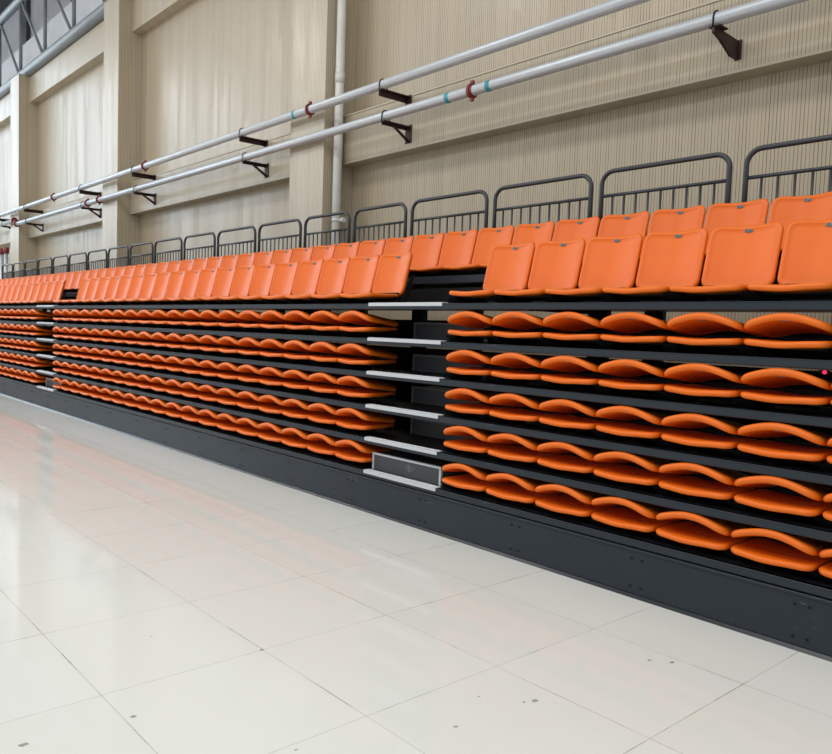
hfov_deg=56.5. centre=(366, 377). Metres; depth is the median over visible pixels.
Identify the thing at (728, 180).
railing
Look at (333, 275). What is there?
chair
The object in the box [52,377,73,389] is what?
chair
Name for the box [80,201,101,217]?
bracket
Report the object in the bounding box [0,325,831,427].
platform
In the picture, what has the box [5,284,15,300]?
chair
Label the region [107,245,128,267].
railing
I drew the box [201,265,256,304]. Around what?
chair
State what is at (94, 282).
chair
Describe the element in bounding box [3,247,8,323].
standpipe
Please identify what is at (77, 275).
chair
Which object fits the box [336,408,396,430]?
chair
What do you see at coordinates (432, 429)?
step
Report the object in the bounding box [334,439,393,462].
chair
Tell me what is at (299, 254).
chair
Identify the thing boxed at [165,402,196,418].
chair
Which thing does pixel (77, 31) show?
roof truss
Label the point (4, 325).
chair
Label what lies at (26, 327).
chair
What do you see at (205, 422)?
chair
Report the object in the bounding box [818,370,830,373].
lamp
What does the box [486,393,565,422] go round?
chair
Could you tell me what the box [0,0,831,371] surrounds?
wall
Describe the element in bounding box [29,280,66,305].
chair
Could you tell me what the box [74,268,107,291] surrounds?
chair
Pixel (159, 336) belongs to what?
chair
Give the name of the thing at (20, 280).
chair
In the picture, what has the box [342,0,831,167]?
beam
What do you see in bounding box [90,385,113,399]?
chair
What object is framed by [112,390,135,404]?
chair
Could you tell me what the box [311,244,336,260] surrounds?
chair
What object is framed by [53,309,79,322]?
chair
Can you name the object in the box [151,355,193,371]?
chair
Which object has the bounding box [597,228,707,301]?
chair
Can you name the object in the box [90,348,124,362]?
chair
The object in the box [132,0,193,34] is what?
beam
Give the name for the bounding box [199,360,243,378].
chair
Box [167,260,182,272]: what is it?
chair
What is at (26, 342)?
chair
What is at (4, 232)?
beam
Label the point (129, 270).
chair
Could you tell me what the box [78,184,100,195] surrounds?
bracket
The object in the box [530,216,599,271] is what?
chair
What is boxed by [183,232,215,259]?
railing
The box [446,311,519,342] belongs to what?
chair
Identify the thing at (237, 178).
beam
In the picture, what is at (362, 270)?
chair
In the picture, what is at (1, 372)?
chair
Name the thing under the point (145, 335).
chair
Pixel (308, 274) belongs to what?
chair
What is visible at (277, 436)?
chair
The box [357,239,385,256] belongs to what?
chair
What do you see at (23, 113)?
pillar
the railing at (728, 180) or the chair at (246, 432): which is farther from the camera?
the chair at (246, 432)
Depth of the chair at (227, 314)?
8.62 m
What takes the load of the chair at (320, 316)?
on the platform at (786, 359)
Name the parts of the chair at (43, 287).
backrest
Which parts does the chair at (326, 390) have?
backrest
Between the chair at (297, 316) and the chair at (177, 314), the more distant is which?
the chair at (177, 314)
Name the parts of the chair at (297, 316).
backrest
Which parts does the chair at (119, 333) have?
backrest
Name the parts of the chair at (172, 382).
backrest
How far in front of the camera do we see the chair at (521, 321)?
5.50 m
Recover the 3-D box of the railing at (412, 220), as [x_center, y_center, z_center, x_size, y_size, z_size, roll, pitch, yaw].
[0.846,-1.466,8.166,0.040,0.931,1.135,-1,5,-39]
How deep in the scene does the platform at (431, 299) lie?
5.63 m
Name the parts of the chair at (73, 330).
backrest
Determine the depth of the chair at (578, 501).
5.14 m
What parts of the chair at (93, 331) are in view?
backrest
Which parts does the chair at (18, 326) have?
backrest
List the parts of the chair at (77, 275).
backrest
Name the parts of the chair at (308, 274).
backrest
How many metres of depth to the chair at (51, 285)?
14.61 m
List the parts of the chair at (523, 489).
backrest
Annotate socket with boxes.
[335,72,344,83]
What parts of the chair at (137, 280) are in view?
backrest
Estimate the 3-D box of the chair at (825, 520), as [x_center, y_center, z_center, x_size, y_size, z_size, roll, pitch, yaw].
[2.557,0.662,3.862,0.437,0.235,0.480,-1,5,-39]
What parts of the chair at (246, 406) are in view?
backrest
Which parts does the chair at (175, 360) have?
backrest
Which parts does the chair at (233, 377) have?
backrest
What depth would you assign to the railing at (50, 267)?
18.52 m
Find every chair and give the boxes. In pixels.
[0,283,28,305]
[0,284,21,305]
[0,285,9,300]
[0,309,16,320]
[0,323,22,334]
[0,337,21,347]
[0,351,16,361]
[0,365,14,375]
[2,279,8,285]
[2,309,29,320]
[2,324,25,334]
[2,338,29,348]
[2,352,22,362]
[2,366,18,376]
[3,283,34,305]
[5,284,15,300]
[7,278,13,284]
[9,282,41,305]
[9,309,35,320]
[9,324,35,335]
[9,339,35,349]
[9,353,28,364]
[9,368,27,378]
[12,278,18,284]
[15,309,43,321]
[15,324,43,335]
[15,339,43,350]
[15,354,34,365]
[15,369,30,380]
[16,282,48,305]
[17,277,23,283]
[22,276,29,283]
[22,281,56,305]
[22,309,45,321]
[22,325,50,336]
[22,340,50,351]
[22,355,48,366]
[22,371,41,381]
[28,275,35,282]
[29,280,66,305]
[29,309,58,321]
[29,325,58,337]
[29,341,58,352]
[29,357,58,368]
[29,372,54,383]
[33,275,41,282]
[39,274,47,282]
[46,273,54,281]
[52,273,60,281]
[52,344,84,356]
[52,360,74,373]
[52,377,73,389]
[53,278,91,305]
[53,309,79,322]
[53,326,84,339]
[59,272,67,280]
[61,309,94,323]
[61,327,94,340]
[61,345,92,357]
[61,362,85,374]
[61,379,85,391]
[62,277,100,305]
[63,270,82,290]
[63,270,90,292]
[64,271,75,287]
[66,269,98,292]
[70,309,104,323]
[70,327,104,341]
[70,346,100,359]
[70,363,97,376]
[70,381,92,394]
[71,276,110,304]
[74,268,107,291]
[80,276,121,304]
[80,309,110,324]
[80,328,114,342]
[80,347,114,360]
[80,365,108,378]
[80,383,100,396]
[90,309,126,324]
[90,329,126,343]
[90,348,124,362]
[90,367,119,380]
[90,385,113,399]
[91,275,133,304]
[100,388,125,401]
[101,309,138,325]
[101,329,137,344]
[101,349,137,363]
[101,368,130,382]
[102,274,145,304]
[105,267,116,276]
[112,330,150,345]
[112,350,148,365]
[112,370,141,385]
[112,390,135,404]
[113,273,158,304]
[113,310,146,325]
[114,266,126,275]
[124,265,136,275]
[124,352,163,367]
[124,372,152,387]
[124,393,149,407]
[125,271,171,304]
[125,310,164,326]
[125,331,163,346]
[134,264,146,274]
[137,353,177,369]
[137,374,168,390]
[137,396,166,411]
[138,270,186,304]
[138,310,178,327]
[138,331,178,348]
[144,263,157,273]
[151,332,193,349]
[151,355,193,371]
[151,377,186,393]
[151,399,179,414]
[152,269,202,304]
[152,310,193,327]
[155,261,169,272]
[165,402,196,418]
[166,333,209,351]
[166,356,209,373]
[166,379,200,396]
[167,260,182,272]
[167,268,219,304]
[167,310,210,328]
[180,259,195,270]
[181,382,219,399]
[181,406,214,422]
[182,334,227,352]
[182,358,226,376]
[183,266,236,304]
[183,310,227,329]
[193,257,209,269]
[198,409,233,426]
[199,335,246,354]
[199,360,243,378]
[199,385,236,402]
[200,310,244,330]
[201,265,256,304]
[206,256,224,268]
[216,413,253,431]
[217,362,265,381]
[217,388,257,406]
[218,310,267,331]
[218,336,266,356]
[219,263,277,304]
[221,254,239,267]
[236,418,275,436]
[237,252,256,266]
[237,364,287,384]
[237,391,278,410]
[238,310,289,332]
[238,337,288,358]
[239,261,299,303]
[254,250,274,264]
[258,395,305,414]
[258,422,301,441]
[259,367,311,387]
[260,310,313,333]
[260,339,312,360]
[261,259,323,303]
[271,248,293,263]
[281,428,327,447]
[282,399,330,419]
[283,340,338,362]
[283,370,337,391]
[284,310,339,334]
[285,257,350,303]
[290,246,314,262]
[307,433,357,454]
[308,373,365,395]
[308,403,360,424]
[309,342,366,365]
[310,311,367,335]
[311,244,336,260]
[311,255,379,303]
[333,241,360,258]
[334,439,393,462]
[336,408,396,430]
[337,343,398,368]
[337,376,397,399]
[338,311,399,336]
[339,252,413,303]
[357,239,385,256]
[383,236,413,254]
[408,232,444,277]
[409,229,477,276]
[440,463,513,490]
[441,426,514,452]
[442,225,514,275]
[443,388,516,415]
[444,350,517,378]
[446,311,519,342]
[447,242,534,302]
[477,221,554,273]
[483,473,561,502]
[485,433,563,462]
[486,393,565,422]
[488,353,567,383]
[490,311,568,344]
[491,238,585,302]
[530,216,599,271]
[532,484,615,516]
[533,442,618,472]
[535,399,620,430]
[537,356,622,388]
[539,312,624,346]
[541,233,642,302]
[581,211,649,267]
[587,497,678,531]
[589,451,681,484]
[591,406,683,438]
[593,359,686,394]
[595,312,689,349]
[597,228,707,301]
[638,205,705,266]
[650,511,751,549]
[652,463,754,499]
[655,413,757,449]
[658,363,760,400]
[660,312,764,352]
[663,222,783,301]
[703,198,768,263]
[723,528,831,570]
[726,476,831,516]
[729,422,831,461]
[732,368,831,408]
[736,313,831,355]
[739,219,831,300]
[768,191,831,260]
[809,549,831,583]
[813,493,831,527]
[817,438,831,472]
[820,384,831,415]
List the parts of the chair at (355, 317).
backrest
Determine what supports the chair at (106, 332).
on the platform at (783, 413)
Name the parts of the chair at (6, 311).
backrest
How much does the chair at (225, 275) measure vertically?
0.485 m
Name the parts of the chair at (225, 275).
backrest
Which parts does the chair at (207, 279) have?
backrest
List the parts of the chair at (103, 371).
backrest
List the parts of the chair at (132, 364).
backrest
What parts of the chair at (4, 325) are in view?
backrest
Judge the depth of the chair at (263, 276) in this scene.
8.77 m
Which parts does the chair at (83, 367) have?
backrest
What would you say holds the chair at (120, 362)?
on the platform at (807, 471)
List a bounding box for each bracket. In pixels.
[23,204,42,213]
[25,218,43,231]
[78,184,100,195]
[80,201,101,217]
[131,166,155,180]
[133,185,155,204]
[239,128,267,147]
[242,152,268,177]
[378,78,411,104]
[381,110,411,143]
[709,10,741,60]
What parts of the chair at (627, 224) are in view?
backrest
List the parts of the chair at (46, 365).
backrest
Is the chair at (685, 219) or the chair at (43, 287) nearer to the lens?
the chair at (685, 219)
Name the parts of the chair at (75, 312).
backrest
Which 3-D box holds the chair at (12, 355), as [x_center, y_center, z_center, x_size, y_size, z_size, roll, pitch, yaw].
[-6.772,-0.367,15.184,0.437,0.235,0.480,-1,5,-39]
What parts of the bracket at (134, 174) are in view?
arm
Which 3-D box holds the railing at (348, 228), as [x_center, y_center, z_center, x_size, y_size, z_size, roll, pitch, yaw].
[-0.521,-1.616,9.826,0.040,0.931,0.975,-1,5,-39]
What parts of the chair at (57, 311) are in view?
backrest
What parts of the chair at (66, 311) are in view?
backrest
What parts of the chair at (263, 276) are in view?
backrest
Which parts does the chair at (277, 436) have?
backrest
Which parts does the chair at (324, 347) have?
backrest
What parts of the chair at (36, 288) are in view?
backrest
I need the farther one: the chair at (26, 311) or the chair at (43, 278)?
the chair at (43, 278)
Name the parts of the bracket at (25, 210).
arm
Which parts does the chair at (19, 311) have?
backrest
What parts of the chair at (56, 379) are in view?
backrest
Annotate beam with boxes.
[0,93,9,128]
[0,224,9,246]
[29,21,103,103]
[29,191,102,238]
[130,132,290,215]
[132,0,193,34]
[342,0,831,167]
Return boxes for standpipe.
[0,248,3,323]
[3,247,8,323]
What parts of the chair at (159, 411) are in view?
backrest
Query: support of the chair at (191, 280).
on the platform at (431, 299)
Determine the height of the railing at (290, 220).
0.931 m
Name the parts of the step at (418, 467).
trim, trim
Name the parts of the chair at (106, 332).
backrest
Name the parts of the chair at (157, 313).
backrest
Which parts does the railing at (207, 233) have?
rail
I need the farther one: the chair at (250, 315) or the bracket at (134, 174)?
the bracket at (134, 174)
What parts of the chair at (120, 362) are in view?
backrest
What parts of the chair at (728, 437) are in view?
backrest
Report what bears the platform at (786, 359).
on the platform at (783, 413)
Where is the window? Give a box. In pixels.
[2,0,69,63]
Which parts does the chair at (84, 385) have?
backrest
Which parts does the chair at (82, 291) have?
backrest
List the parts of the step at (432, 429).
trim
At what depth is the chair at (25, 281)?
18.65 m
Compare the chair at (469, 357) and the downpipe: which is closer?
the chair at (469, 357)
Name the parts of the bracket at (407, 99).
arm, wall plate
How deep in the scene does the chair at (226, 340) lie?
8.64 m
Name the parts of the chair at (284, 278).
backrest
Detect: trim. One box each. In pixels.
[2,0,102,84]
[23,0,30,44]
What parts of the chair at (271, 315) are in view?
backrest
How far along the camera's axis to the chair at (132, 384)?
10.65 m
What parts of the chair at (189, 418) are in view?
backrest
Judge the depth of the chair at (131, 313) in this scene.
10.67 m
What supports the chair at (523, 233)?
on the platform at (456, 281)
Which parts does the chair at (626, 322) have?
backrest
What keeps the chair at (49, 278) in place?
on the platform at (456, 281)
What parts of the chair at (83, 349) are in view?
backrest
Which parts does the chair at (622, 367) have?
backrest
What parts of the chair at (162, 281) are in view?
backrest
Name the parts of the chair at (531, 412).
backrest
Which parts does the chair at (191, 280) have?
backrest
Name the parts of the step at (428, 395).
trim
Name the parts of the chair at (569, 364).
backrest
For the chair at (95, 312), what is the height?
0.235 m
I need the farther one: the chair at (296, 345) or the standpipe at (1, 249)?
the standpipe at (1, 249)
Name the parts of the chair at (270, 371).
backrest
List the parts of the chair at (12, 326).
backrest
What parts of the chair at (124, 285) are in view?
backrest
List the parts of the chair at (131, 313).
backrest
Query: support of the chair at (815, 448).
on the platform at (807, 471)
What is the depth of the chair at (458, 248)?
7.52 m
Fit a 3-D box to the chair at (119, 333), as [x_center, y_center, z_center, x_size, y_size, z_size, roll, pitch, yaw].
[-3.369,-0.563,11.037,0.437,0.235,0.480,-1,5,-39]
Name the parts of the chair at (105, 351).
backrest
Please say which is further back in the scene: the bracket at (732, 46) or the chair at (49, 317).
the chair at (49, 317)
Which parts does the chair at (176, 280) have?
backrest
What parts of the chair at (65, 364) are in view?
backrest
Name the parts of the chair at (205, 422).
backrest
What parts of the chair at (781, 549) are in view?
backrest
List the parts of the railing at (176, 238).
rail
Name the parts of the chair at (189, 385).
backrest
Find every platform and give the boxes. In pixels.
[0,283,831,313]
[0,315,831,369]
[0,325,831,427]
[0,337,831,485]
[0,361,831,542]
[0,375,831,599]
[42,261,778,361]
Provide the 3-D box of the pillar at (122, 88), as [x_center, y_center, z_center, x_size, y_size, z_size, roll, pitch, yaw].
[-5.450,-3.994,17.236,0.580,8.560,0.860,-1,5,-39]
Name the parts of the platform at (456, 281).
guardrail panel, guardrail panel, support post, support post, support post, support post, support post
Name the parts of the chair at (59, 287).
backrest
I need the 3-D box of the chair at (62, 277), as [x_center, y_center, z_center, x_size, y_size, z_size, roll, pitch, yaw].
[-6.644,-2.011,16.385,0.576,0.485,0.480,-1,5,-39]
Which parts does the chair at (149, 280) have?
backrest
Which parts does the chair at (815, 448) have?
backrest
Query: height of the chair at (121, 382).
0.235 m
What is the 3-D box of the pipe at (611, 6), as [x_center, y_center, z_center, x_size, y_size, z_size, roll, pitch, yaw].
[-4.059,-4.148,14.861,0.168,0.226,35.000,-1,5,-39]
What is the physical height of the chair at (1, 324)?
0.235 m
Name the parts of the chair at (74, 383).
backrest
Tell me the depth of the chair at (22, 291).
16.00 m
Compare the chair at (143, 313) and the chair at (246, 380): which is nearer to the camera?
the chair at (246, 380)
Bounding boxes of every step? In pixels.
[46,378,64,388]
[372,450,465,485]
[410,418,477,440]
[411,386,504,406]
[412,354,491,377]
[413,322,507,342]
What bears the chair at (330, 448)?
on the platform at (802, 581)
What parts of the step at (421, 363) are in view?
trim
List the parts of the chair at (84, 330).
backrest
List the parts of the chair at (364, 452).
backrest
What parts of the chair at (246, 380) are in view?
backrest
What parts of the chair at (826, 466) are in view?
backrest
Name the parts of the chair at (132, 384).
backrest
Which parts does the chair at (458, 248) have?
backrest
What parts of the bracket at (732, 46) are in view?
wall plate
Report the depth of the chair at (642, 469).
4.80 m
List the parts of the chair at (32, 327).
backrest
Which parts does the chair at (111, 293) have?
backrest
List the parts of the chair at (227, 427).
backrest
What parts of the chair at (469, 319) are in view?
backrest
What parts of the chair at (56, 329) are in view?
backrest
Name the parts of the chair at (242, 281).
backrest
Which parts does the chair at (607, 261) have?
backrest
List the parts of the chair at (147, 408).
backrest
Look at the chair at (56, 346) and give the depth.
13.02 m
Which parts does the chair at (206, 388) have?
backrest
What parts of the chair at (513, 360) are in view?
backrest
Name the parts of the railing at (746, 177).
rail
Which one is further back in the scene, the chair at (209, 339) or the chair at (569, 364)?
the chair at (209, 339)
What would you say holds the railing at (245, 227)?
on the platform at (456, 281)
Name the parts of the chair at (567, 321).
backrest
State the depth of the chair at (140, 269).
13.45 m
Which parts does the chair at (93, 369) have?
backrest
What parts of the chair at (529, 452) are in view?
backrest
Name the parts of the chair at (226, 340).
backrest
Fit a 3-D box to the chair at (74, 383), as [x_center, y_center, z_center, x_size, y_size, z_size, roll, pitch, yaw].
[-4.518,0.167,12.457,0.437,0.235,0.480,-1,5,-39]
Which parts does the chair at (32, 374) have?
backrest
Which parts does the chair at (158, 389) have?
backrest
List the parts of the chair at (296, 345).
backrest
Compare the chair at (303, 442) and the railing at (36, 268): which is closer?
the chair at (303, 442)
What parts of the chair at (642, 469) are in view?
backrest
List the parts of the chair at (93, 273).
backrest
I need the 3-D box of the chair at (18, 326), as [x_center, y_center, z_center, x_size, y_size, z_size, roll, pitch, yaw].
[-6.471,-0.905,14.802,0.437,0.235,0.480,-1,5,-39]
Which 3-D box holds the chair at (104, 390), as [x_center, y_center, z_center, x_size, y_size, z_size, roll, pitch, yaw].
[-3.676,0.260,11.435,0.437,0.235,0.480,-1,5,-39]
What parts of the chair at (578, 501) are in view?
backrest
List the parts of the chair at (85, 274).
backrest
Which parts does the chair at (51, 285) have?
backrest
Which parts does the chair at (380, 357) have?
backrest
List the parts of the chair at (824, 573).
backrest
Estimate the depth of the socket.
10.82 m
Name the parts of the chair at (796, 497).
backrest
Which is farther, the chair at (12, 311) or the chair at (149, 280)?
the chair at (12, 311)
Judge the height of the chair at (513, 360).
0.235 m
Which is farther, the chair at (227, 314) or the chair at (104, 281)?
the chair at (104, 281)
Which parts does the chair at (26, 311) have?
backrest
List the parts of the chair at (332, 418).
backrest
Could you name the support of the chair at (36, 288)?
on the platform at (431, 299)
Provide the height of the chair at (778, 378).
0.235 m
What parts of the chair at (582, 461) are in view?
backrest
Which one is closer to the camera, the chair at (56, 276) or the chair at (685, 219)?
the chair at (685, 219)
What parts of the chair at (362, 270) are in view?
backrest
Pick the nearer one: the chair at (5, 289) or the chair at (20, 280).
the chair at (5, 289)
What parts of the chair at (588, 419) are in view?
backrest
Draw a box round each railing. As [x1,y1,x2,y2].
[107,245,128,267]
[183,232,215,259]
[410,190,488,235]
[492,174,592,227]
[597,152,732,235]
[741,134,831,201]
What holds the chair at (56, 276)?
on the platform at (456, 281)
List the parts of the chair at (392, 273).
backrest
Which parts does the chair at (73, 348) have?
backrest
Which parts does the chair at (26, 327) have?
backrest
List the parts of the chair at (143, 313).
backrest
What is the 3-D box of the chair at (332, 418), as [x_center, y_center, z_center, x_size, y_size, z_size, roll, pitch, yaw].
[-0.297,0.347,7.325,0.437,0.235,0.480,-1,5,-39]
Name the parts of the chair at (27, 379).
backrest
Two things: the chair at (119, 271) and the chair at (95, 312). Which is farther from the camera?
the chair at (119, 271)
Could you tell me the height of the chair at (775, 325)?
0.235 m
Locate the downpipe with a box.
[328,0,346,342]
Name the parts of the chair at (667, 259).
backrest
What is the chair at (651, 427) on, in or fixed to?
on the platform at (807, 471)
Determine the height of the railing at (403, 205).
0.931 m
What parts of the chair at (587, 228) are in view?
backrest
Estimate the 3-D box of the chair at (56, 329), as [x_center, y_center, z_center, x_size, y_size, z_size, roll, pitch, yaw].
[-5.054,-0.749,13.083,0.437,0.235,0.480,-1,5,-39]
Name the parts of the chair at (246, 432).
backrest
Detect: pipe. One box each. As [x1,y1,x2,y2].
[0,0,650,217]
[0,220,11,226]
[11,0,809,226]
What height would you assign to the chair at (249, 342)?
0.235 m
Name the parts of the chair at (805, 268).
backrest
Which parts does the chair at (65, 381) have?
backrest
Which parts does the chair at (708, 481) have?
backrest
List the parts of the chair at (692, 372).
backrest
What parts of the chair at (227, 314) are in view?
backrest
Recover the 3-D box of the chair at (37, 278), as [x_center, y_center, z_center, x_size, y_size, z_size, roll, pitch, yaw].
[-7.779,-2.137,17.763,0.576,0.485,0.480,-1,5,-39]
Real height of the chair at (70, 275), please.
0.485 m
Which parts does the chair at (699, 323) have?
backrest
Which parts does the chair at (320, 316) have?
backrest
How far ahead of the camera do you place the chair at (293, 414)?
7.58 m
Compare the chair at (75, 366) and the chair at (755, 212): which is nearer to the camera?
the chair at (755, 212)
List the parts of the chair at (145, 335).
backrest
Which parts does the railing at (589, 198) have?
rail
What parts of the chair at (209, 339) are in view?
backrest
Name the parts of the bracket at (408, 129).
arm, wall plate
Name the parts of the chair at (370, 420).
backrest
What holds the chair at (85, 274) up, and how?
on the platform at (456, 281)
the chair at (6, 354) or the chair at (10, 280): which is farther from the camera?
the chair at (10, 280)
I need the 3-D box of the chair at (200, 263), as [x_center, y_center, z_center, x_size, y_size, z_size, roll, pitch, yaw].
[-2.669,-1.573,11.560,0.576,0.485,0.480,-1,5,-39]
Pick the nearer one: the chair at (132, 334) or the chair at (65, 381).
the chair at (132, 334)
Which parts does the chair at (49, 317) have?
backrest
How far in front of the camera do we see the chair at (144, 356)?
10.30 m
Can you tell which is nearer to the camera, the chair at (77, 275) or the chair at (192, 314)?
the chair at (192, 314)
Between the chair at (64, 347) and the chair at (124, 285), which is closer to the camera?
the chair at (124, 285)
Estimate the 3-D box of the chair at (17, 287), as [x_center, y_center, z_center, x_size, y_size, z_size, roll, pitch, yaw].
[-7.526,-1.738,16.182,0.576,0.485,0.480,-1,5,-39]
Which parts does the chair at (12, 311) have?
backrest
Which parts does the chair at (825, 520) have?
backrest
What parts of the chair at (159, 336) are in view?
backrest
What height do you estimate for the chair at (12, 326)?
0.235 m
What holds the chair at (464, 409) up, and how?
on the platform at (807, 471)
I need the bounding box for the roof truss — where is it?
[0,0,107,99]
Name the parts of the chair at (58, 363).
backrest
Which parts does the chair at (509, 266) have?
backrest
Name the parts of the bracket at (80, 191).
arm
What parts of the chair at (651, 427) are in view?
backrest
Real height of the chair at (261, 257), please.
0.485 m
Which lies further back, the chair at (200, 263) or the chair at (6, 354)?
the chair at (6, 354)
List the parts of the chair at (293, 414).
backrest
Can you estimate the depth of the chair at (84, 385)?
12.03 m
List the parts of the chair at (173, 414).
backrest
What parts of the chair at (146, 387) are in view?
backrest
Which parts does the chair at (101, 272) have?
backrest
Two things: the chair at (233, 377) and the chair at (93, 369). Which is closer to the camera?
the chair at (233, 377)
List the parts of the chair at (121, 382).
backrest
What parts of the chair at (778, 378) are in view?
backrest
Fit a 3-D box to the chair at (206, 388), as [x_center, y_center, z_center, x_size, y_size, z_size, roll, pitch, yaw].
[-1.701,0.193,9.029,0.437,0.235,0.480,-1,5,-39]
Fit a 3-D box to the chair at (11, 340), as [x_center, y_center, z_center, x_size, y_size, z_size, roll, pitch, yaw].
[-6.763,-0.650,15.165,0.437,0.235,0.480,-1,5,-39]
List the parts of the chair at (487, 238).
backrest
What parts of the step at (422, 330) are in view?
trim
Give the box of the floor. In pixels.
[0,395,831,753]
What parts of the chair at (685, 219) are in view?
backrest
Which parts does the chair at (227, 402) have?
backrest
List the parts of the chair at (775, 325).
backrest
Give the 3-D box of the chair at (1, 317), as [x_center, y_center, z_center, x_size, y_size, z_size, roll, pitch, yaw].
[-7.314,-1.286,15.817,0.437,0.235,0.480,-1,5,-39]
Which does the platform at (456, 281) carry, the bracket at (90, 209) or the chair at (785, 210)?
the chair at (785, 210)
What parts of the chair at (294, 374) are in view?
backrest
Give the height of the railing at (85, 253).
0.931 m
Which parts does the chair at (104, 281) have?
backrest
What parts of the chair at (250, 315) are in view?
backrest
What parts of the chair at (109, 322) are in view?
backrest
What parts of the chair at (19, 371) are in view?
backrest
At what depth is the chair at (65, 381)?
12.67 m
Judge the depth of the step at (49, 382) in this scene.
13.71 m
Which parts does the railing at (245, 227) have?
rail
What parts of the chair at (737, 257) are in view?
backrest, number plate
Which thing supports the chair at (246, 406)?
on the platform at (401, 439)
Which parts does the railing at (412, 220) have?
rail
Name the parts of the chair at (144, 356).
backrest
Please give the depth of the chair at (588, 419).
5.16 m
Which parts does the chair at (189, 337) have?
backrest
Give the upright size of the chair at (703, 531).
0.235 m
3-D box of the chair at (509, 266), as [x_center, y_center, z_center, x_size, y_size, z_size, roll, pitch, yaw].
[0.951,-0.803,5.894,0.576,0.485,0.480,-1,5,-39]
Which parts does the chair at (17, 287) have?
backrest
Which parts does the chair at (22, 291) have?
backrest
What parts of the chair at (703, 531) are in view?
backrest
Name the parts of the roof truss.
web post, web post, web post, web post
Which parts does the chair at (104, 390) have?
backrest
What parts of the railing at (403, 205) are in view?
rail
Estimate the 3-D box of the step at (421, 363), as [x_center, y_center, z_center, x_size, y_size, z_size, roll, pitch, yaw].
[0.809,-0.109,6.718,0.306,0.152,0.886,-1,5,-39]
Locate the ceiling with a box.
[0,0,12,13]
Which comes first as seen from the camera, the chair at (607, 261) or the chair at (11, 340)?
the chair at (607, 261)
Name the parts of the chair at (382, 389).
backrest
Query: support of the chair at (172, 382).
on the platform at (401, 439)
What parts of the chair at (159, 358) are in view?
backrest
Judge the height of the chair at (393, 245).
0.485 m
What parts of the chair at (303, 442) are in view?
backrest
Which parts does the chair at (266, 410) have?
backrest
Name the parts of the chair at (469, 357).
backrest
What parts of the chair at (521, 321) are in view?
backrest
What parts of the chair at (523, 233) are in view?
backrest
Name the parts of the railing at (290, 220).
rail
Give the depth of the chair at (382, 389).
6.86 m
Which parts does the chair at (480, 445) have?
backrest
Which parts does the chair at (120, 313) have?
backrest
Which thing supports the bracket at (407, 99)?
attached to the beam at (799, 35)
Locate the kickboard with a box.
[0,379,831,661]
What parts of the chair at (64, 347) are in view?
backrest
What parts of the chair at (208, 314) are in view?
backrest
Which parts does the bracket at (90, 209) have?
arm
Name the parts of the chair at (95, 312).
backrest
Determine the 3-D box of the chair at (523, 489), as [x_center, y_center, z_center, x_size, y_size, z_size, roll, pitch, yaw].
[1.129,0.790,5.603,0.437,0.235,0.480,-1,5,-39]
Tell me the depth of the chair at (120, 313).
11.01 m
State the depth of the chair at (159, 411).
9.98 m
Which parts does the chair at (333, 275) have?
backrest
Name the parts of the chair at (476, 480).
backrest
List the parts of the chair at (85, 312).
backrest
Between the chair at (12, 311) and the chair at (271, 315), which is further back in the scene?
the chair at (12, 311)
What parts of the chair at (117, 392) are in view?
backrest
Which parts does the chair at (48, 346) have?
backrest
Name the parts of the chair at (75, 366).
backrest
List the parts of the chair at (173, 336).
backrest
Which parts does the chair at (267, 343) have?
backrest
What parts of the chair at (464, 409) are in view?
backrest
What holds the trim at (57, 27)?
attached to the wall
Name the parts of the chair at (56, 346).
backrest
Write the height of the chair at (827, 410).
0.235 m
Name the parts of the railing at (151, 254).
rail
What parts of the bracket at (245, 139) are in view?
arm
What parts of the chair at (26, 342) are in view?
backrest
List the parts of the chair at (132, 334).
backrest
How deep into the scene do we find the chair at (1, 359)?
15.82 m
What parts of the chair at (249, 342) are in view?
backrest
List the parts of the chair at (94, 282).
backrest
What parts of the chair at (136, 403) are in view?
backrest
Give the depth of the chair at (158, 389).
10.00 m
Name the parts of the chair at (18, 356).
backrest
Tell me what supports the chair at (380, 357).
on the platform at (783, 413)
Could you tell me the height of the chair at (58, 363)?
0.235 m
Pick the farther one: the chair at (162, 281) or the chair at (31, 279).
the chair at (31, 279)
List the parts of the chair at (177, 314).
backrest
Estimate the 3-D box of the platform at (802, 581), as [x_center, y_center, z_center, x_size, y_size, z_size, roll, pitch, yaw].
[-4.065,0.237,12.268,0.873,0.252,23.600,-1,5,-39]
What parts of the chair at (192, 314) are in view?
backrest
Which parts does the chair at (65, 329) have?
backrest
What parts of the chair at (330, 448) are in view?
backrest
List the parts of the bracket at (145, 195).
arm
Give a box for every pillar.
[10,73,37,324]
[102,0,141,330]
[286,0,357,343]
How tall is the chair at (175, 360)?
0.235 m
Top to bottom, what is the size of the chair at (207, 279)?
0.485 m
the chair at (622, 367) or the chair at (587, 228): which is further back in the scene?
the chair at (587, 228)
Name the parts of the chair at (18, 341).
backrest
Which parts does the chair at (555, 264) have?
backrest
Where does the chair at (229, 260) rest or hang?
on the platform at (456, 281)
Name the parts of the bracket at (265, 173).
arm, wall plate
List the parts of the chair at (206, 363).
backrest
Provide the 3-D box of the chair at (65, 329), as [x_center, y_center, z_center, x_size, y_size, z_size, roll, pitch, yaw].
[-4.773,-0.718,12.742,0.437,0.235,0.480,-1,5,-39]
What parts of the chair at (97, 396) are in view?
backrest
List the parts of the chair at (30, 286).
backrest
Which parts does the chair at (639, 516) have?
backrest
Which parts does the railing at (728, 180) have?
rail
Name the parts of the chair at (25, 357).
backrest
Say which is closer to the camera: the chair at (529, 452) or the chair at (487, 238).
the chair at (529, 452)
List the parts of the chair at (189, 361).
backrest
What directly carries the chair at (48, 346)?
on the platform at (807, 471)
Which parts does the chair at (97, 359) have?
backrest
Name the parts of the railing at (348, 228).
rail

